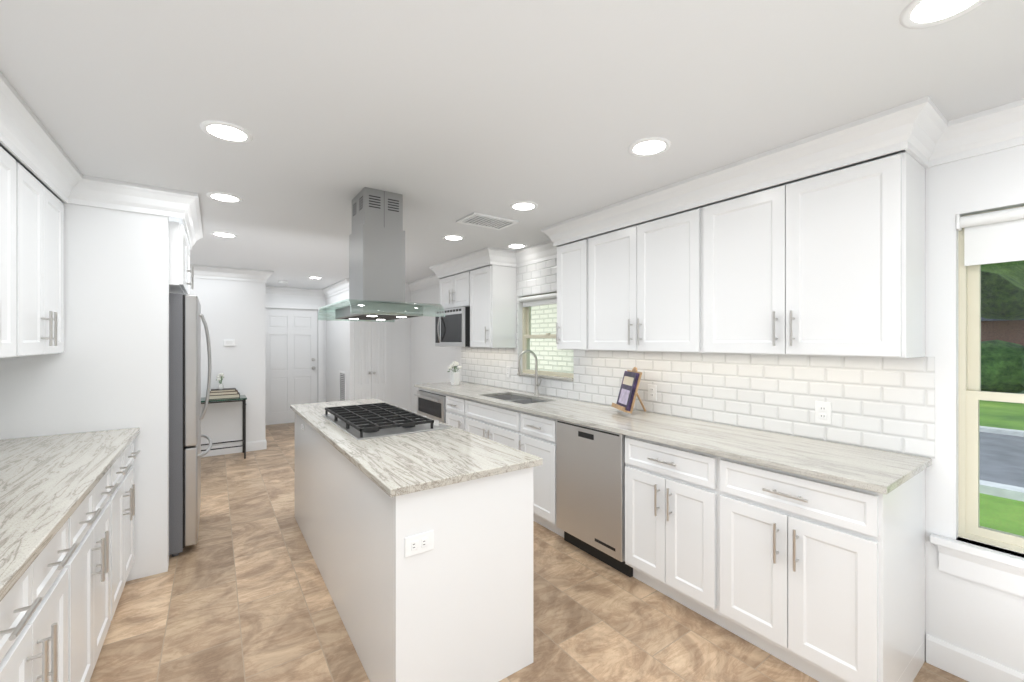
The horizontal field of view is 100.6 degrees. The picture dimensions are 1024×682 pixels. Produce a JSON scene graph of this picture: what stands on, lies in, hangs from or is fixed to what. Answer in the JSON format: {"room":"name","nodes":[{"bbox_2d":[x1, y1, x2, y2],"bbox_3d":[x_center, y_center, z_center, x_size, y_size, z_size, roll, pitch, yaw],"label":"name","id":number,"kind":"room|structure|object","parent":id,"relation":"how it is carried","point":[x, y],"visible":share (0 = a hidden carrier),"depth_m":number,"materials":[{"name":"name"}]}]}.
{"room":"kitchen","nodes":[
{"label":"kitchen","id":0,"kind":"room"},
{"bbox_2d":[0,171,168,580],"bbox_3d":[-2.491,0.255,2.466,0.775,2.360,0.100,0,0,-35],"label":"wall","id":1,"kind":"structure","parent":0,"point":[107,368],"depth_m":2.51,"materials":[{"name":"white paint"}]},
{"bbox_2d":[190,277,264,446],"bbox_3d":[-3.957,0.255,5.254,1.570,2.360,0.150,0,0,-35],"label":"wall","id":2,"kind":"structure","parent":0,"point":[232,310],"depth_m":5.44,"materials":[{"name":"white paint"}]},
{"bbox_2d":[224,340,234,345],"bbox_3d":[-3.592,0.025,5.404,0.120,0.080,0.022,0,0,-35],"label":"thermostat","id":3,"kind":"object","parent":2,"relation":"attached to","point":[229,342],"visible":1,"depth_m":5.40,"materials":[{"name":"white plastic"}]},
{"bbox_2d":[265,295,325,401],"bbox_3d":[-3.503,0.255,7.770,2.060,2.360,0.150,0,0,-35],"label":"wall","id":4,"kind":"structure","parent":0,"point":[293,300],"depth_m":7.64,"materials":[{"name":"white paint"}]},
{"bbox_2d":[265,303,322,424],"bbox_3d":[-3.898,0.393,7.471,1.060,2.085,0.185,0,0,-35],"label":"door","id":5,"kind":"structure","parent":4,"relation":"attached to","point":[293,354],"depth_m":7.46,"materials":[{"name":"white paint"}]},
{"bbox_2d":[326,290,410,410],"bbox_3d":[-2.518,0.255,7.330,0.950,2.360,1.700,0,0,-35],"label":"wall","id":6,"kind":"structure","parent":0,"point":[337,346],"depth_m":6.85,"materials":[{"name":"white paint"}]},
{"bbox_2d":[339,371,345,400],"bbox_3d":[-2.683,0.785,6.727,0.011,0.600,0.400,0,0,-35],"label":"air vent","id":7,"kind":"object","parent":6,"relation":"in","point":[342,386],"visible":0.71,"depth_m":6.73,"materials":[{"name":"white metal"}]},
{"bbox_2d":[350,320,390,403],"bbox_3d":[-2.147,0.415,6.496,0.620,2.040,0.088,0,0,-35],"label":"double door","id":8,"kind":"structure","parent":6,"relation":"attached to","point":[370,360],"depth_m":6.49,"materials":[{"name":"white paint"}]},
{"bbox_2d":[0,72,1023,297],"bbox_3d":[-1.235,-0.850,3.162,3.630,0.150,10.000,0,0,-35],"label":"crown molding","id":9,"kind":"structure","parent":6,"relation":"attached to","point":[924,132],"depth_m":2.13,"materials":[{"name":"white paint"}]},
{"bbox_2d":[0,0,1023,288],"bbox_3d":[-1.235,-0.955,3.162,3.930,0.060,10.300,0,0,-35],"label":"ceiling","id":10,"kind":"structure","parent":0,"point":[442,116],"depth_m":1.59,"materials":[{"name":"white paint"}]},
{"bbox_2d":[206,192,242,202],"bbox_3d":[-1.848,-0.921,2.738,0.196,0.008,0.196,0,0,-35],"label":"recessed light","id":11,"kind":"object","parent":10,"relation":"in","point":[225,197],"visible":0.96,"depth_m":2.73,"materials":[{"name":"white paint"}]},
{"bbox_2d":[211,232,237,237],"bbox_3d":[-2.499,-0.921,3.693,0.196,0.008,0.196,0,0,-35],"label":"recessed light","id":12,"kind":"object","parent":10,"relation":"in","point":[225,234],"visible":0.98,"depth_m":3.68,"materials":[{"name":"white paint"}]},
{"bbox_2d":[200,121,252,142],"bbox_3d":[-1.261,-0.921,1.882,0.196,0.008,0.196,0,0,-35],"label":"recessed light","id":13,"kind":"object","parent":10,"relation":"in","point":[228,131],"visible":1,"depth_m":1.87,"materials":[{"name":"white paint"}]},
{"bbox_2d":[318,187,444,321],"bbox_3d":[-0.872,-0.534,2.739,0.540,0.780,0.876,0,0,-35],"label":"range hood","id":14,"kind":"object","parent":10,"relation":"hanging from","point":[376,264],"visible":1,"depth_m":2.60,"materials":[{"name":"silver metal"}]},
{"bbox_2d":[443,235,463,240],"bbox_3d":[-0.522,-0.921,3.800,0.196,0.008,0.196,0,0,-35],"label":"recessed light","id":15,"kind":"object","parent":10,"relation":"in","point":[453,237],"visible":0.96,"depth_m":3.78,"materials":[{"name":"white paint"}]},
{"bbox_2d":[456,212,518,229],"bbox_3d":[-0.189,-0.919,3.277,0.400,0.011,0.280,0,0,-35],"label":"ceiling vent","id":16,"kind":"object","parent":10,"relation":"in","point":[485,221],"visible":0.98,"depth_m":3.26,"materials":[{"name":"white metal"}]},
{"bbox_2d":[507,244,526,248],"bbox_3d":[0.045,-0.921,4.132,0.196,0.008,0.196,0,0,-35],"label":"recessed light","id":17,"kind":"object","parent":10,"relation":"in","point":[516,246],"visible":0.98,"depth_m":4.13,"materials":[{"name":"white paint"}]},
{"bbox_2d":[509,201,537,210],"bbox_3d":[0.080,-0.921,2.913,0.196,0.008,0.196,0,0,-35],"label":"recessed light","id":18,"kind":"object","parent":10,"relation":"in","point":[523,205],"visible":0.98,"depth_m":2.90,"materials":[{"name":"white paint"}]},
{"bbox_2d":[628,137,670,156],"bbox_3d":[0.654,-0.921,2.026,0.196,0.008,0.196,0,0,-35],"label":"recessed light","id":19,"kind":"object","parent":10,"relation":"in","point":[652,145],"visible":1,"depth_m":2.01,"materials":[{"name":"white paint"}]},
{"bbox_2d":[899,0,985,28],"bbox_3d":[1.185,-0.921,1.156,0.196,0.008,0.196,0,0,-35],"label":"recessed light","id":20,"kind":"object","parent":10,"relation":"in","point":[929,11],"visible":1,"depth_m":1.19,"materials":[{"name":"white paint"}]},
{"bbox_2d":[89,422,968,681],"bbox_3d":[-1.235,1.465,3.162,3.930,0.060,10.300,0,0,-35],"label":"floor","id":21,"kind":"structure","parent":0,"point":[238,592],"depth_m":2.20,"materials":[{"name":"tile"}]},
{"bbox_2d":[0,510,75,681],"bbox_3d":[-1.517,0.993,0.946,0.614,0.884,0.699,0,0,-35],"label":"base cabinet","id":22,"kind":"object","parent":21,"relation":"on","point":[59,602],"depth_m":1.17,"materials":[{"name":"white paint"}]},
{"bbox_2d":[0,427,139,601],"bbox_3d":[-1.302,0.536,0.660,0.640,0.030,4.217,0,0,-35],"label":"countertop","id":23,"kind":"structure","parent":22,"relation":"on","point":[48,483],"depth_m":1.57,"materials":[{"name":"stone"}]},
{"bbox_2d":[76,461,115,681],"bbox_3d":[-1.918,0.993,1.519,0.614,0.884,0.699,0,0,-35],"label":"base cabinet","id":24,"kind":"object","parent":21,"relation":"on","point":[96,515],"depth_m":1.69,"materials":[{"name":"white paint"}]},
{"bbox_2d":[116,440,135,607],"bbox_3d":[-2.319,0.993,2.091,0.614,0.884,0.699,0,0,-35],"label":"base cabinet","id":25,"kind":"object","parent":21,"relation":"on","point":[125,486],"depth_m":2.25,"materials":[{"name":"white paint"}]},
{"bbox_2d":[169,293,211,556],"bbox_3d":[-2.693,0.560,3.039,0.901,1.750,0.910,0,0,-35],"label":"refrigerator","id":26,"kind":"object","parent":21,"relation":"on","point":[186,415],"visible":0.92,"depth_m":2.85,"materials":[{"name":"silver metal"}]},
{"bbox_2d":[201,395,246,458],"bbox_3d":[-3.608,1.065,5.148,0.660,0.740,0.375,0,0,-35],"label":"console table","id":27,"kind":"object","parent":21,"relation":"on","point":[242,398],"visible":0.5,"depth_m":5.18,"materials":[{"name":"metal"}]},
{"bbox_2d":[209,388,239,399],"bbox_3d":[-3.533,0.642,5.216,0.322,0.105,0.220,0,0,-35],"label":"books","id":28,"kind":"object","parent":27,"relation":"on","point":[224,393],"visible":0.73,"depth_m":5.14,"materials":[{"name":"beige paper"}]},
{"bbox_2d":[216,373,223,388],"bbox_3d":[-3.555,0.491,5.191,0.100,0.198,0.145,0,0,-35],"label":"vase","id":29,"kind":"object","parent":28,"relation":"on","point":[220,385],"visible":1,"depth_m":5.18,"materials":[{"name":"ceramic"}]},
{"bbox_2d":[201,439,265,456],"bbox_3d":[-3.903,1.374,5.194,1.530,0.122,0.013,0,0,-35],"label":"baseboard","id":30,"kind":"structure","parent":21,"relation":"on","point":[254,445],"depth_m":5.43,"materials":[{"name":"white paint"}]},
{"bbox_2d":[295,413,532,681],"bbox_3d":[-0.839,0.993,2.683,0.630,0.884,2.360,0,0,-35],"label":"kitchen island","id":31,"kind":"object","parent":21,"relation":"on","point":[455,604],"visible":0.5,"depth_m":1.76,"materials":[{"name":"white paint"}]},
{"bbox_2d":[290,398,542,496],"bbox_3d":[-0.839,0.536,2.683,0.690,0.030,2.420,0,0,-35],"label":"countertop","id":32,"kind":"structure","parent":31,"relation":"on","point":[396,465],"depth_m":1.94,"materials":[{"name":"stone"}]},
{"bbox_2d":[322,403,450,439],"bbox_3d":[-0.847,0.493,2.756,0.540,0.056,0.910,0,0,-35],"label":"gas cooktop","id":33,"kind":"object","parent":32,"relation":"in","point":[367,421],"visible":1,"depth_m":2.55,"materials":[{"name":"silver metal"}]},
{"bbox_2d":[405,530,433,557],"bbox_3d":[-0.344,0.755,1.584,0.115,0.072,0.008,0,0,-35],"label":"outlet","id":34,"kind":"object","parent":31,"relation":"attached to","point":[419,543],"visible":1,"depth_m":1.58,"materials":[{"name":"white plastic"}]},
{"bbox_2d":[442,393,513,447],"bbox_3d":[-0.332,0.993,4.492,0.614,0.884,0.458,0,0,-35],"label":"base cabinet","id":35,"kind":"object","parent":21,"relation":"on","point":[495,423],"depth_m":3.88,"materials":[{"name":"white paint"}]},
{"bbox_2d":[414,390,445,423],"bbox_3d":[-0.707,0.880,4.954,0.658,0.578,0.726,0,0,-35],"label":"microwave","id":36,"kind":"object","parent":35,"relation":"in","point":[431,405],"visible":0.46,"depth_m":4.73,"materials":[{"name":"silver metal"}]},
{"bbox_2d":[514,410,563,537],"bbox_3d":[0.434,0.993,3.397,0.614,0.884,0.466,0,0,-35],"label":"base cabinet","id":37,"kind":"object","parent":21,"relation":"on","point":[534,434],"depth_m":3.18,"materials":[{"name":"white paint"}]},
{"bbox_2d":[556,419,632,576],"bbox_3d":[0.737,0.994,2.956,0.624,0.882,0.600,0,0,-35],"label":"dishwasher","id":38,"kind":"object","parent":21,"relation":"on","point":[590,490],"visible":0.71,"depth_m":2.74,"materials":[{"name":"silver metal"}]},
{"bbox_2d":[625,435,713,621],"bbox_3d":[1.080,0.993,2.475,0.614,0.884,0.579,0,0,-35],"label":"base cabinet","id":39,"kind":"object","parent":21,"relation":"on","point":[669,489],"depth_m":2.27,"materials":[{"name":"white paint"}]},
{"bbox_2d":[714,455,924,681],"bbox_3d":[1.423,0.993,1.984,0.614,0.884,0.620,0,0,-35],"label":"base cabinet","id":40,"kind":"object","parent":21,"relation":"on","point":[819,580],"depth_m":1.76,"materials":[{"name":"white paint"}]},
{"bbox_2d":[414,381,931,493],"bbox_3d":[0.343,0.536,3.506,0.640,0.030,4.397,0,0,-35],"label":"countertop","id":41,"kind":"structure","parent":40,"relation":"on","point":[878,471],"depth_m":2.21,"materials":[{"name":"stone"}]},
{"bbox_2d":[448,361,460,384],"bbox_3d":[-0.695,0.379,5.056,0.185,0.283,0.198,0,0,-35],"label":"flower vase","id":42,"kind":"object","parent":41,"relation":"on","point":[455,378],"depth_m":5.03,"materials":[{"name":"ceramic"}]},
{"bbox_2d":[490,395,546,403],"bbox_3d":[0.040,0.643,3.939,0.450,0.183,0.810,0,0,-35],"label":"sink basin","id":43,"kind":"object","parent":41,"relation":"in","point":[518,399],"visible":0.06,"depth_m":4.16,"materials":[{"name":"silver metal"}]},
{"bbox_2d":[518,350,541,394],"bbox_3d":[0.172,0.303,4.017,0.248,0.436,0.108,0,0,-35],"label":"faucet","id":44,"kind":"object","parent":41,"relation":"on","point":[536,390],"visible":1,"depth_m":4.08,"materials":[{"name":"silver metal"}]},
{"bbox_2d":[612,367,645,413],"bbox_3d":[0.865,0.350,3.072,0.218,0.325,0.239,0,0,-7],"label":"cookbook","id":45,"kind":"object","parent":41,"relation":"on","point":[628,392],"visible":1,"depth_m":3.02,"materials":[{"name":"purple paper"}]},
{"bbox_2d":[411,145,1023,673],"bbox_3d":[0.313,0.255,4.246,0.150,2.360,10.300,0,0,-35],"label":"wall","id":46,"kind":"structure","parent":0,"point":[979,619],"depth_m":1.85,"materials":[{"name":"white paint"}]},
{"bbox_2d":[439,272,466,308],"bbox_3d":[-0.559,-0.579,5.073,0.320,0.390,0.775,0,0,-35],"label":"upper cabinet","id":47,"kind":"object","parent":46,"relation":"attached to","point":[452,289],"depth_m":4.95,"materials":[{"name":"white paint"}]},
{"bbox_2d":[435,307,469,346],"bbox_3d":[-0.612,-0.157,5.036,0.429,0.440,0.725,0,0,-35],"label":"microwave","id":48,"kind":"object","parent":47,"relation":"attached to","point":[452,327],"visible":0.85,"depth_m":4.83,"materials":[{"name":"silver metal"}]},
{"bbox_2d":[467,265,515,347],"bbox_3d":[-0.216,-0.352,4.583,0.320,0.845,0.460,0,0,-35],"label":"upper cabinet","id":49,"kind":"object","parent":46,"relation":"attached to","point":[491,289],"depth_m":4.42,"materials":[{"name":"white paint"}]},
{"bbox_2d":[517,373,573,380],"bbox_3d":[0.320,0.344,4.130,0.072,0.022,0.838,0,0,-35],"label":"window sill","id":50,"kind":"structure","parent":46,"relation":"attached to","point":[550,377],"depth_m":4.02,"materials":[{"name":"wood"}]},
{"bbox_2d":[522,292,573,377],"bbox_3d":[0.383,-0.055,4.173,0.089,0.820,0.840,0,0,-35],"label":"window","id":51,"kind":"structure","parent":46,"relation":"in","point":[527,336],"depth_m":4.45,"materials":[{"name":"beige plastic"}]},
{"bbox_2d":[518,293,556,306],"bbox_3d":[0.322,-0.407,4.131,0.053,0.109,0.834,0,0,-35],"label":"window blind","id":52,"kind":"object","parent":51,"relation":"attached to","point":[543,299],"visible":0.58,"depth_m":4.21,"materials":[{"name":"white fabric"}]},
{"bbox_2d":[556,240,582,349],"bbox_3d":[0.593,-0.352,3.428,0.320,0.845,0.360,0,0,-35],"label":"upper cabinet","id":53,"kind":"object","parent":46,"relation":"attached to","point":[569,325],"depth_m":3.35,"materials":[{"name":"white paint"}]},
{"bbox_2d":[583,208,698,352],"bbox_3d":[0.957,-0.352,2.908,0.320,0.845,0.910,0,0,-35],"label":"upper cabinet","id":54,"kind":"object","parent":46,"relation":"attached to","point":[641,281],"depth_m":2.77,"materials":[{"name":"white paint"}]},
{"bbox_2d":[461,258,934,458],"bbox_3d":[0.634,-0.202,3.705,0.064,1.446,4.405,0,0,-35],"label":"tiled wall","id":55,"kind":"structure","parent":46,"relation":"attached to","point":[885,404],"depth_m":2.49,"materials":[{"name":"white tile"}]},
{"bbox_2d":[506,366,509,376],"bbox_3d":[-0.042,0.335,4.608,0.008,0.115,0.072,0,0,-35],"label":"outlet","id":56,"kind":"object","parent":55,"relation":"attached to","point":[507,371],"visible":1,"depth_m":4.61,"materials":[{"name":"white plastic"}]},
{"bbox_2d":[648,384,656,400],"bbox_3d":[1.019,0.375,3.093,0.008,0.115,0.072,0,0,-35],"label":"outlet","id":57,"kind":"object","parent":55,"relation":"attached to","point":[652,392],"visible":1,"depth_m":3.09,"materials":[{"name":"white plastic"}]},
{"bbox_2d":[815,401,830,424],"bbox_3d":[1.627,0.375,2.224,0.008,0.115,0.072,0,0,-35],"label":"outlet","id":58,"kind":"object","parent":55,"relation":"attached to","point":[822,412],"visible":1,"depth_m":2.22,"materials":[{"name":"white plastic"}]},
{"bbox_2d":[699,151,924,357],"bbox_3d":[1.470,-0.352,2.176,0.320,0.845,0.879,0,0,-35],"label":"upper cabinet","id":59,"kind":"object","parent":46,"relation":"attached to","point":[832,263],"depth_m":1.96,"materials":[{"name":"white paint"}]},
{"bbox_2d":[926,634,1023,681],"bbox_3d":[2.484,1.374,1.003,0.013,0.122,2.196,0,0,-35],"label":"baseboard","id":60,"kind":"structure","parent":46,"relation":"attached to","point":[964,664],"depth_m":1.80,"materials":[{"name":"white paint"}]},
{"bbox_2d":[930,534,1023,596],"bbox_3d":[2.174,0.930,1.463,0.085,0.150,1.055,0,0,-35],"label":"window sill","id":61,"kind":"structure","parent":46,"relation":"attached to","point":[993,568],"depth_m":1.76,"materials":[{"name":"white paint"}]},
{"bbox_2d":[958,206,1023,552],"bbox_3d":[2.246,0.155,1.513,0.089,1.400,0.905,0,0,-35],"label":"window","id":62,"kind":"structure","parent":46,"relation":"in","point":[971,394],"depth_m":1.84,"materials":[{"name":"beige plastic"}]},
{"bbox_2d":[956,206,1023,265],"bbox_3d":[2.185,-0.432,1.471,0.053,0.219,0.899,0,0,-35],"label":"window blind","id":63,"kind":"object","parent":62,"relation":"attached to","point":[993,237],"visible":1,"depth_m":1.76,"materials":[{"name":"white fabric"}]},
{"bbox_3d":[-2.310,0.255,1.403,0.150,2.360,8.350,0,0,-35],"label":"wall","id":64,"kind":"structure","parent":0,"visible":0},
{"bbox_2d":[0,146,23,357],"bbox_3d":[-2.039,-0.352,1.434,0.320,0.845,0.699,0,0,-35],"label":"upper cabinet","id":65,"kind":"object","parent":64,"relation":"attached to","point":[11,172],"depth_m":1.76,"materials":[{"name":"white paint"}]},
{"bbox_2d":[24,168,63,355],"bbox_3d":[-2.440,-0.352,2.007,0.320,0.845,0.699,0,0,-35],"label":"upper cabinet","id":66,"kind":"object","parent":64,"relation":"attached to","point":[31,265],"depth_m":2.08,"materials":[{"name":"white paint"}]},
{"bbox_2d":[169,221,193,294],"bbox_3d":[-2.771,-0.570,2.966,0.877,0.410,1.000,0,0,-35],"label":"upper cabinet","id":67,"kind":"object","parent":64,"relation":"attached to","point":[179,267],"visible":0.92,"depth_m":2.79,"materials":[{"name":"white paint"}]},
{"label":"outside","id":68,"kind":"structure","parent":0,"visible":0},
{"bbox_2d":[980,390,1023,535],"bbox_3d":[24.854,1.885,30.220,69.850,0.200,100.000,0,0,-35],"label":"lawn","id":69,"kind":"structure","parent":68,"point":[1006,418],"depth_m":4.76,"materials":[{"name":"green plant"}]},
{"bbox_2d":[530,304,573,372],"bbox_3d":[0.132,-0.040,7.599,0.200,3.650,4.700,0,0,-35],"label":"brickwall","id":70,"kind":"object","parent":69,"relation":"on","point":[568,355],"depth_m":6.80,"materials":[{"name":"white brick"}]},
{"bbox_2d":[980,426,1023,501],"bbox_3d":[2.102,1.735,14.288,5.100,0.100,100.000,0,0,-35],"label":"street","id":71,"kind":"structure","parent":69,"relation":"on","point":[1008,449],"depth_m":6.18,"materials":[{"name":"grey asphalt"}]},
{"bbox_2d":[981,260,1023,392],"bbox_3d":[15.517,-4.689,15.897,33.348,12.919,24.725,0,0,-35],"label":"trees","id":72,"kind":"object","parent":69,"relation":"on","point":[996,289],"depth_m":13.13,"materials":[{"name":"green plant"}]},
{"bbox_2d":[981,317,1023,345],"bbox_3d":[32.575,-1.015,29.522,11.200,5.600,15.200,0,0,-35],"label":"house","id":73,"kind":"structure","parent":69,"relation":"on","point":[993,324],"depth_m":25.37,"materials":[{"name":"brick"}]}
]}

